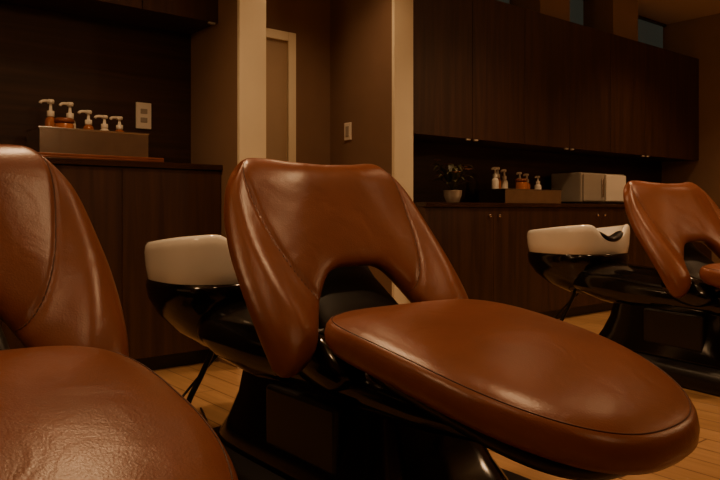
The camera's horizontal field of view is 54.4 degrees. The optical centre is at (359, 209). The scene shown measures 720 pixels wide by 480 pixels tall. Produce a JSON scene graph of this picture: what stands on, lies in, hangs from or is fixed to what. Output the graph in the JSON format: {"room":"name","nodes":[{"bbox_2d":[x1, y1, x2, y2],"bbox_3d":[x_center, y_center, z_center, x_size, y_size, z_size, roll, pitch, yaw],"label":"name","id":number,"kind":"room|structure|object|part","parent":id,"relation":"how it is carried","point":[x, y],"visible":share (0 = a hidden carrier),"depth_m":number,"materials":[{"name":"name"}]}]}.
{"room":"salon","nodes":[
{"label":"salon","id":0,"kind":"room"},
{"bbox_2d":[0,2,190,163],"bbox_3d":[-2.795,-0.550,2.850,4.470,2.800,0.150,0,0,-39],"label":"wall","id":1,"kind":"structure","parent":0,"point":[100,66],"depth_m":3.84,"materials":[{"name":"brown wood"}]},
{"bbox_2d":[0,0,217,33],"bbox_3d":[-2.636,-1.493,2.654,4.466,0.910,0.349,0,0,-39],"label":"upper cabinet","id":2,"kind":"object","parent":1,"relation":"attached to","point":[181,16],"visible":1,"depth_m":3.77,"materials":[{"name":"brown wood"}]},
{"bbox_3d":[-1.308,-1.498,3.527,0.426,0.895,0.020,0,0,-39],"label":"door","id":3,"kind":"part","parent":2,"relation":"part of","materials":[{"name":"brown wood"}]},
{"bbox_3d":[-0.971,-1.498,3.802,0.436,0.895,0.020,0,0,-39],"label":"door","id":4,"kind":"part","parent":2,"relation":"part of","materials":[{"name":"brown wood"}]},
{"bbox_2d":[136,102,150,128],"bbox_3d":[-1.240,-0.540,4.012,0.090,0.150,0.014,0,0,-39],"label":"wall outlet","id":5,"kind":"object","parent":1,"relation":"attached to","point":[143,110],"visible":1,"depth_m":4.01,"materials":[{"name":"white plastic"}]},
{"bbox_2d":[141,109,146,113],"bbox_3d":[-1.237,-0.565,4.008,0.040,0.028,0.004,0,0,-39],"label":"socket","id":6,"kind":"object","parent":5,"relation":"attached to","point":[143,111],"depth_m":4.01,"materials":[{"name":"grey plastic"}]},
{"bbox_2d":[191,0,236,367],"bbox_3d":[-0.822,-0.550,4.085,0.150,2.800,0.730,0,0,-39],"label":"wall partition","id":7,"kind":"structure","parent":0,"point":[213,47],"depth_m":3.94,"materials":[{"name":"brown paint"}]},
{"bbox_2d":[237,0,265,368],"bbox_3d":[-0.586,-0.550,3.796,0.166,2.800,0.025,0,0,-39],"label":"pillar","id":8,"kind":"structure","parent":7,"relation":"attached to","point":[251,14],"depth_m":3.78,"materials":[{"name":"beige paint"}]},
{"bbox_2d":[266,0,329,164],"bbox_3d":[-0.632,-0.550,4.730,0.960,2.800,0.150,0,0,-39],"label":"wall","id":9,"kind":"structure","parent":0,"point":[309,19],"depth_m":4.87,"materials":[{"name":"beige paint"}]},
{"bbox_2d":[266,38,286,160],"bbox_3d":[-0.716,-0.147,4.549,0.560,1.975,0.025,0,0,-39],"label":"door","id":10,"kind":"structure","parent":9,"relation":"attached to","point":[276,50],"depth_m":4.66,"materials":[{"name":"beige paint"}]},
{"bbox_2d":[266,28,288,41],"bbox_3d":[-0.716,-1.165,4.536,0.575,0.060,0.045,0,0,-39],"label":"door frame","id":11,"kind":"structure","parent":9,"relation":"in","point":[270,33],"depth_m":4.64,"materials":[{"name":"beige paint"}]},
{"bbox_2d":[287,32,295,161],"bbox_3d":[-0.469,-0.172,4.737,0.060,2.045,0.045,0,0,-39],"label":"frame","id":12,"kind":"object","parent":9,"relation":"attached to","point":[291,44],"visible":0.34,"depth_m":4.71,"materials":[{"name":"beige paint"}]},
{"bbox_2d":[330,0,391,295],"bbox_3d":[0.010,-0.550,4.821,0.150,2.800,0.820,0,0,-39],"label":"wall partition","id":13,"kind":"structure","parent":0,"point":[360,30],"depth_m":4.69,"materials":[{"name":"beige paint"}]},
{"bbox_2d":[344,122,351,139],"bbox_3d":[-0.085,-0.540,4.809,0.013,0.120,0.074,0,0,-39],"label":"light switch","id":14,"kind":"object","parent":13,"relation":"attached to","point":[347,126],"visible":1,"depth_m":4.80,"materials":[{"name":"white plastic"}]},
{"bbox_2d":[392,0,412,303],"bbox_3d":[0.274,-0.550,4.498,0.166,2.800,0.025,0,0,-39],"label":"pillar","id":15,"kind":"structure","parent":13,"relation":"attached to","point":[402,10],"depth_m":4.48,"materials":[{"name":"beige paint"}]},
{"bbox_2d":[152,310,719,479],"bbox_3d":[1.315,0.900,2.105,9.900,0.100,6.800,0,0,-39],"label":"floor","id":16,"kind":"structure","parent":0,"point":[218,389],"depth_m":3.03,"materials":[{"name":"brown wood"}]},
{"bbox_2d":[0,157,222,369],"bbox_3d":[-2.619,0.300,2.634,4.466,1.100,0.402,0,0,-39],"label":"base cabinet","id":17,"kind":"object","parent":16,"relation":"on","point":[129,205],"visible":0.44,"depth_m":3.62,"materials":[{"name":"brown wood"}]},
{"bbox_3d":[-1.427,0.275,3.378,0.556,0.980,0.020,0,0,-39],"label":"door","id":18,"kind":"part","parent":17,"relation":"part of","materials":[{"name":"brown wood"}]},
{"bbox_2d":[45,157,222,170],"bbox_3d":[-2.619,-0.235,2.634,4.466,0.030,0.402,0,0,-39],"label":"countertop","id":19,"kind":"structure","parent":17,"relation":"on","point":[65,161],"depth_m":3.57,"materials":[{"name":"laminate"}]},
{"bbox_2d":[38,152,163,161],"bbox_3d":[-1.410,-0.264,3.612,0.700,0.023,0.320,0,0,-39],"label":"wooden tray","id":20,"kind":"object","parent":19,"relation":"on","point":[44,154],"visible":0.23,"depth_m":3.50,"materials":[{"name":"red wood"}]},
{"bbox_2d":[25,117,148,156],"bbox_3d":[-1.401,-0.360,3.616,0.549,0.193,0.245,0,0,-39],"label":"box","id":21,"kind":"object","parent":20,"relation":"on","point":[63,137],"visible":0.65,"depth_m":3.49,"materials":[{"name":"brown"}]},
{"bbox_2d":[39,99,54,126],"bbox_3d":[-1.585,-0.417,3.547,0.089,0.292,0.056,0,0,-39],"label":"pump bottle","id":22,"kind":"object","parent":21,"relation":"on","point":[49,121],"visible":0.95,"depth_m":3.54,"materials":[{"name":"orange plastic"}]},
{"bbox_2d":[54,117,74,127],"bbox_3d":[-1.470,-0.363,3.479,0.094,0.187,0.094,0,0,-39],"label":"jar","id":23,"kind":"object","parent":21,"relation":"on","point":[60,122],"depth_m":3.44,"materials":[{"name":"orange plastic"}]},
{"bbox_2d":[59,102,75,127],"bbox_3d":[-1.511,-0.414,3.607,0.089,0.286,0.056,0,0,-39],"label":"pump bottle","id":24,"kind":"object","parent":21,"relation":"on","point":[69,114],"visible":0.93,"depth_m":3.60,"materials":[{"name":"white plastic"}]},
{"bbox_2d":[77,110,93,129],"bbox_3d":[-1.435,-0.397,3.656,0.088,0.251,0.056,0,0,-39],"label":"pump bottle","id":25,"kind":"object","parent":21,"relation":"on","point":[88,123],"visible":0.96,"depth_m":3.65,"materials":[{"name":"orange plastic"}]},
{"bbox_2d":[94,115,108,130],"bbox_3d":[-1.366,-0.387,3.699,0.088,0.231,0.056,0,0,-39],"label":"pump bottle","id":26,"kind":"object","parent":21,"relation":"on","point":[104,126],"visible":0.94,"depth_m":3.69,"materials":[{"name":"white plastic"}]},
{"bbox_2d":[109,116,123,131],"bbox_3d":[-1.304,-0.387,3.749,0.088,0.231,0.056,0,0,-39],"label":"pump bottle","id":27,"kind":"object","parent":21,"relation":"on","point":[119,127],"visible":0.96,"depth_m":3.75,"materials":[{"name":"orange plastic"}]},
{"bbox_3d":[-0.996,0.275,3.730,0.556,0.980,0.020,0,0,-39],"label":"door","id":28,"kind":"part","parent":17,"relation":"part of","materials":[{"name":"brown wood"}]},
{"bbox_2d":[0,144,237,479],"bbox_3d":[-0.916,0.348,1.431,0.787,1.004,2.087,0,0,-39],"label":"chair","id":29,"kind":"object","parent":16,"relation":"on","point":[75,405],"visible":1,"depth_m":1.17,"materials":[{"name":"leather"}]},
{"bbox_2d":[0,144,128,356],"bbox_3d":[-0.887,0.133,1.396,0.789,0.578,0.391,0,0,-39],"label":"backrest cushion","id":30,"kind":"object","parent":29,"relation":"on","point":[58,287],"depth_m":1.53,"materials":[{"name":"leather"}]},
{"bbox_2d":[0,346,237,479],"bbox_3d":[-0.514,0.371,0.939,0.645,0.239,0.816,0,0,-39],"label":"seat cushion","id":31,"kind":"object","parent":29,"relation":"on","point":[67,412],"depth_m":0.99,"materials":[{"name":"leather"}]},
{"bbox_2d":[145,158,699,479],"bbox_3d":[-0.056,0.348,2.133,0.787,1.004,2.087,0,0,-39],"label":"chair","id":32,"kind":"object","parent":16,"relation":"on","point":[341,379],"visible":0.98,"depth_m":1.78,"materials":[{"name":"leather"}]},
{"bbox_2d":[144,235,238,284],"bbox_3d":[-0.523,0.187,2.706,0.560,0.205,0.565,0,0,-39],"label":"basin","id":33,"kind":"object","parent":32,"relation":"on","point":[199,259],"visible":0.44,"depth_m":2.42,"materials":[{"name":"beige ceramic"}]},
{"bbox_3d":[-0.060,0.432,2.138,0.450,0.245,1.570,0,0,-39],"label":"support arm","id":34,"kind":"part","parent":32,"relation":"part of","materials":[{"name":"black plastic"}]},
{"bbox_2d":[224,158,468,377],"bbox_3d":[-0.026,0.133,2.097,0.789,0.578,0.391,0,0,-39],"label":"backrest cushion","id":35,"kind":"object","parent":32,"relation":"on","point":[303,239],"depth_m":2.04,"materials":[{"name":"leather"}]},
{"bbox_2d":[324,299,699,474],"bbox_3d":[0.346,0.371,1.640,0.645,0.239,0.816,0,0,-39],"label":"seat cushion","id":36,"kind":"object","parent":32,"relation":"on","point":[546,394],"depth_m":1.44,"materials":[{"name":"leather"}]},
{"bbox_2d":[414,202,711,318],"bbox_3d":[1.809,0.400,5.922,4.006,0.900,0.543,0,0,-39],"label":"base cabinet","id":37,"kind":"object","parent":16,"relation":"on","point":[485,244],"visible":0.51,"depth_m":5.01,"materials":[{"name":"brown wood"}]},
{"bbox_3d":[0.667,0.375,4.686,0.665,0.780,0.020,0,0,-39],"label":"door","id":38,"kind":"part","parent":37,"relation":"part of","materials":[{"name":"brown wood"}]},
{"bbox_2d":[414,202,624,207],"bbox_3d":[1.806,-0.035,5.926,4.006,0.030,0.532,0,0,-39],"label":"countertop","id":39,"kind":"structure","parent":37,"relation":"on","point":[418,204],"depth_m":4.99,"materials":[{"name":"laminate"}]},
{"bbox_2d":[431,159,474,201],"bbox_3d":[0.628,-0.201,4.864,0.314,0.300,0.320,0,0,-16],"label":"potted plant","id":40,"kind":"object","parent":39,"relation":"on","point":[451,175],"visible":0.98,"depth_m":4.82,"materials":[{"name":"green plant"}]},
{"bbox_3d":[0.643,-0.094,4.860,0.134,0.086,0.134,0,0,-39],"label":"pot","id":41,"kind":"part","parent":40,"relation":"part of","materials":[{"name":"beige ceramic"}]},
{"bbox_2d":[478,178,561,202],"bbox_3d":[1.275,-0.148,5.540,0.709,0.193,0.265,0,0,-39],"label":"box","id":42,"kind":"object","parent":39,"relation":"on","point":[521,194],"visible":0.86,"depth_m":5.39,"materials":[{"name":"brown wood"}]},
{"bbox_2d":[491,167,498,188],"bbox_3d":[1.022,-0.195,5.350,0.089,0.271,0.056,0,0,-39],"label":"pump bottle","id":43,"kind":"object","parent":42,"relation":"on","point":[495,182],"visible":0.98,"depth_m":5.34,"materials":[{"name":"white plastic"}]},
{"bbox_2d":[497,167,500,188],"bbox_3d":[1.060,-0.197,5.446,0.089,0.276,0.056,0,0,-39],"label":"pump bottle","id":44,"kind":"object","parent":42,"relation":"on","point":[498,168],"visible":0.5,"depth_m":5.44,"materials":[{"name":"orange plastic"}]},
{"bbox_2d":[500,169,507,188],"bbox_3d":[1.123,-0.190,5.496,0.088,0.261,0.056,0,0,-39],"label":"pump bottle","id":45,"kind":"object","parent":42,"relation":"on","point":[504,183],"visible":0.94,"depth_m":5.49,"materials":[{"name":"white plastic"}]},
{"bbox_2d":[515,178,527,188],"bbox_3d":[1.257,-0.151,5.452,0.094,0.187,0.094,0,0,-39],"label":"jar","id":46,"kind":"object","parent":42,"relation":"on","point":[521,183],"depth_m":5.41,"materials":[{"name":"orange plastic"}]},
{"bbox_2d":[523,174,529,188],"bbox_3d":[1.338,-0.177,5.659,0.088,0.236,0.056,0,0,-39],"label":"pump bottle","id":47,"kind":"object","parent":42,"relation":"on","point":[526,175],"visible":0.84,"depth_m":5.65,"materials":[{"name":"orange plastic"}]},
{"bbox_2d":[534,176,540,188],"bbox_3d":[1.444,-0.170,5.720,0.088,0.221,0.056,0,0,-39],"label":"pump bottle","id":48,"kind":"object","parent":42,"relation":"on","point":[537,186],"visible":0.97,"depth_m":5.71,"materials":[{"name":"white plastic"}]},
{"bbox_2d":[551,172,625,203],"bbox_3d":[2.022,-0.183,6.159,0.680,0.264,0.330,0,0,-39],"label":"towel warmer","id":49,"kind":"object","parent":39,"relation":"on","point":[579,187],"visible":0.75,"depth_m":5.98,"materials":[{"name":"grey plastic"}]},
{"bbox_3d":[1.984,-0.190,5.945,0.310,0.230,0.015,0,0,-39],"label":"door","id":50,"kind":"part","parent":49,"relation":"part of","materials":[{"name":"grey plastic"}]},
{"bbox_3d":[2.083,-0.190,6.006,0.020,0.160,0.015,0,0,-39],"label":"handle","id":51,"kind":"part","parent":49,"relation":"part of","materials":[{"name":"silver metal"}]},
{"bbox_3d":[2.246,-0.190,6.154,0.320,0.230,0.020,0,0,-39],"label":"control panel","id":52,"kind":"part","parent":49,"relation":"part of","materials":[{"name":"white plastic"}]},
{"bbox_3d":[1.183,0.375,5.107,0.665,0.780,0.020,0,0,-39],"label":"door","id":53,"kind":"part","parent":37,"relation":"part of","materials":[{"name":"brown wood"}]},
{"bbox_3d":[1.700,0.375,5.529,0.665,0.780,0.020,0,0,-39],"label":"door","id":54,"kind":"part","parent":37,"relation":"part of","materials":[{"name":"brown wood"}]},
{"bbox_3d":[2.217,0.375,5.950,0.665,0.780,0.020,0,0,-39],"label":"door","id":55,"kind":"part","parent":37,"relation":"part of","materials":[{"name":"brown wood"}]},
{"bbox_3d":[2.733,0.375,6.371,0.665,0.780,0.020,0,0,-39],"label":"door","id":56,"kind":"part","parent":37,"relation":"part of","materials":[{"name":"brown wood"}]},
{"bbox_3d":[3.250,0.375,6.793,0.665,0.780,0.020,0,0,-39],"label":"door","id":57,"kind":"part","parent":37,"relation":"part of","materials":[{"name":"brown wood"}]},
{"bbox_2d":[528,180,719,396],"bbox_3d":[1.712,0.348,3.699,0.787,1.004,2.087,0,0,-29],"label":"chair","id":58,"kind":"object","parent":16,"relation":"on","point":[667,314],"visible":0.97,"depth_m":3.61,"materials":[{"name":"leather"}]},
{"bbox_2d":[527,224,629,254],"bbox_3d":[1.352,0.187,4.344,0.560,0.205,0.565,0,0,-29],"label":"basin","id":59,"kind":"object","parent":58,"relation":"on","point":[574,239],"visible":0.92,"depth_m":4.11,"materials":[{"name":"beige ceramic"}]},
{"bbox_3d":[1.709,0.432,3.705,0.450,0.245,1.570,0,0,-29],"label":"support arm","id":60,"kind":"part","parent":58,"relation":"part of","materials":[{"name":"black plastic"}]},
{"bbox_2d":[623,180,719,297],"bbox_3d":[1.735,0.133,3.659,0.789,0.578,0.391,0,0,-29],"label":"backrest cushion","id":61,"kind":"object","parent":58,"relation":"on","point":[666,219],"depth_m":3.61,"materials":[{"name":"leather"}]},
{"bbox_2d":[699,263,719,287],"bbox_3d":[2.023,0.371,3.144,0.645,0.239,0.816,0,0,-29],"label":"seat cushion","id":62,"kind":"object","parent":58,"relation":"on","point":[709,274],"depth_m":3.26,"materials":[{"name":"leather"}]},
{"bbox_2d":[413,141,661,203],"bbox_3d":[1.585,-0.550,6.189,4.020,2.800,0.150,0,0,-39],"label":"wall","id":63,"kind":"structure","parent":0,"point":[481,159],"depth_m":5.70,"materials":[{"name":"brown wood"}]},
{"bbox_2d":[413,0,698,161],"bbox_3d":[1.756,-1.009,5.971,3.986,1.042,0.399,0,0,-39],"label":"upper cabinet","id":64,"kind":"object","parent":63,"relation":"attached to","point":[487,73],"visible":0.98,"depth_m":5.46,"materials":[{"name":"brown wood"}]},
{"bbox_3d":[0.557,-1.014,4.752,0.586,1.027,0.020,0,0,-39],"label":"door","id":65,"kind":"part","parent":64,"relation":"part of","materials":[{"name":"brown wood"}]},
{"bbox_3d":[1.014,-1.014,5.125,0.586,1.027,0.020,0,0,-39],"label":"door","id":66,"kind":"part","parent":64,"relation":"part of","materials":[{"name":"brown wood"}]},
{"bbox_2d":[510,0,569,21],"bbox_3d":[1.487,-1.741,5.803,0.400,0.412,0.315,0,0,-39],"label":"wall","id":67,"kind":"structure","parent":64,"relation":"on","point":[560,9],"depth_m":5.67,"materials":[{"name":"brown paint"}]},
{"bbox_3d":[1.468,-1.014,5.494,0.576,1.027,0.020,0,0,-39],"label":"door","id":68,"kind":"part","parent":64,"relation":"part of","materials":[{"name":"brown wood"}]},
{"bbox_3d":[1.925,-1.014,5.867,0.596,1.027,0.020,0,0,-39],"label":"door","id":69,"kind":"part","parent":64,"relation":"part of","materials":[{"name":"brown wood"}]},
{"bbox_2d":[583,0,637,40],"bbox_3d":[2.316,-1.741,6.479,0.420,0.412,0.315,0,0,-39],"label":"pillar","id":70,"kind":"structure","parent":64,"relation":"on","point":[616,17],"depth_m":6.35,"materials":[{"name":"brown paint"}]},
{"bbox_3d":[2.386,-1.014,6.243,0.586,1.027,0.020,0,0,-39],"label":"door","id":71,"kind":"part","parent":64,"relation":"part of","materials":[{"name":"brown wood"}]},
{"bbox_3d":[3.018,-1.014,6.758,1.036,1.027,0.020,0,0,-39],"label":"door","id":72,"kind":"part","parent":64,"relation":"part of","materials":[{"name":"brown wood"}]},
{"bbox_3d":[0.989,-1.543,5.567,0.666,0.017,0.058,0,0,-39],"label":"sill","id":73,"kind":"structure","parent":64,"relation":"on","visible":0},
{"bbox_2d":[497,0,509,3],"bbox_3d":[0.985,-1.740,5.572,0.630,0.380,0.010,0,0,-39],"label":"pane","id":74,"kind":"object","parent":73,"relation":"attached to","point":[504,1],"visible":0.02,"depth_m":5.73,"materials":[{"name":"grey glass"}]},
{"bbox_3d":[1.814,-1.543,6.240,0.656,0.017,0.058,0,0,-39],"label":"sill","id":75,"kind":"structure","parent":64,"relation":"on","visible":0},
{"bbox_2d":[570,0,582,24],"bbox_3d":[1.811,-1.740,6.245,0.620,0.380,0.010,0,0,-39],"label":"pane","id":76,"kind":"object","parent":75,"relation":"attached to","point":[576,6],"visible":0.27,"depth_m":6.37,"materials":[{"name":"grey glass"}]},
{"bbox_3d":[2.799,-1.543,7.043,1.036,0.017,0.058,0,0,-39],"label":"sill","id":77,"kind":"structure","parent":64,"relation":"on","visible":0},
{"bbox_2d":[638,19,662,48],"bbox_3d":[2.795,-1.740,7.048,1.000,0.380,0.010,0,0,-39],"label":"pane","id":78,"kind":"object","parent":77,"relation":"attached to","point":[649,33],"visible":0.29,"depth_m":7.20,"materials":[{"name":"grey glass"}]},
{"bbox_2d":[638,15,666,26],"bbox_3d":[2.799,-1.936,7.043,1.036,0.022,0.058,0,0,-39],"label":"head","id":79,"kind":"object","parent":63,"relation":"attached to","point":[639,16],"visible":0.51,"depth_m":7.17},
{"bbox_2d":[638,0,719,24],"bbox_3d":[1.315,-2.000,2.105,9.900,0.100,6.800,0,0,-39],"label":"ceiling","id":80,"kind":"structure","parent":0,"point":[666,12],"depth_m":6.81,"materials":[{"name":"beige paint"}]},
{"bbox_2d":[662,13,719,262],"bbox_3d":[5.093,-0.550,5.186,0.150,2.800,6.800,0,0,-39],"label":"wall","id":81,"kind":"structure","parent":0,"point":[699,38],"depth_m":7.06,"materials":[{"name":"brown paint"}]}
]}

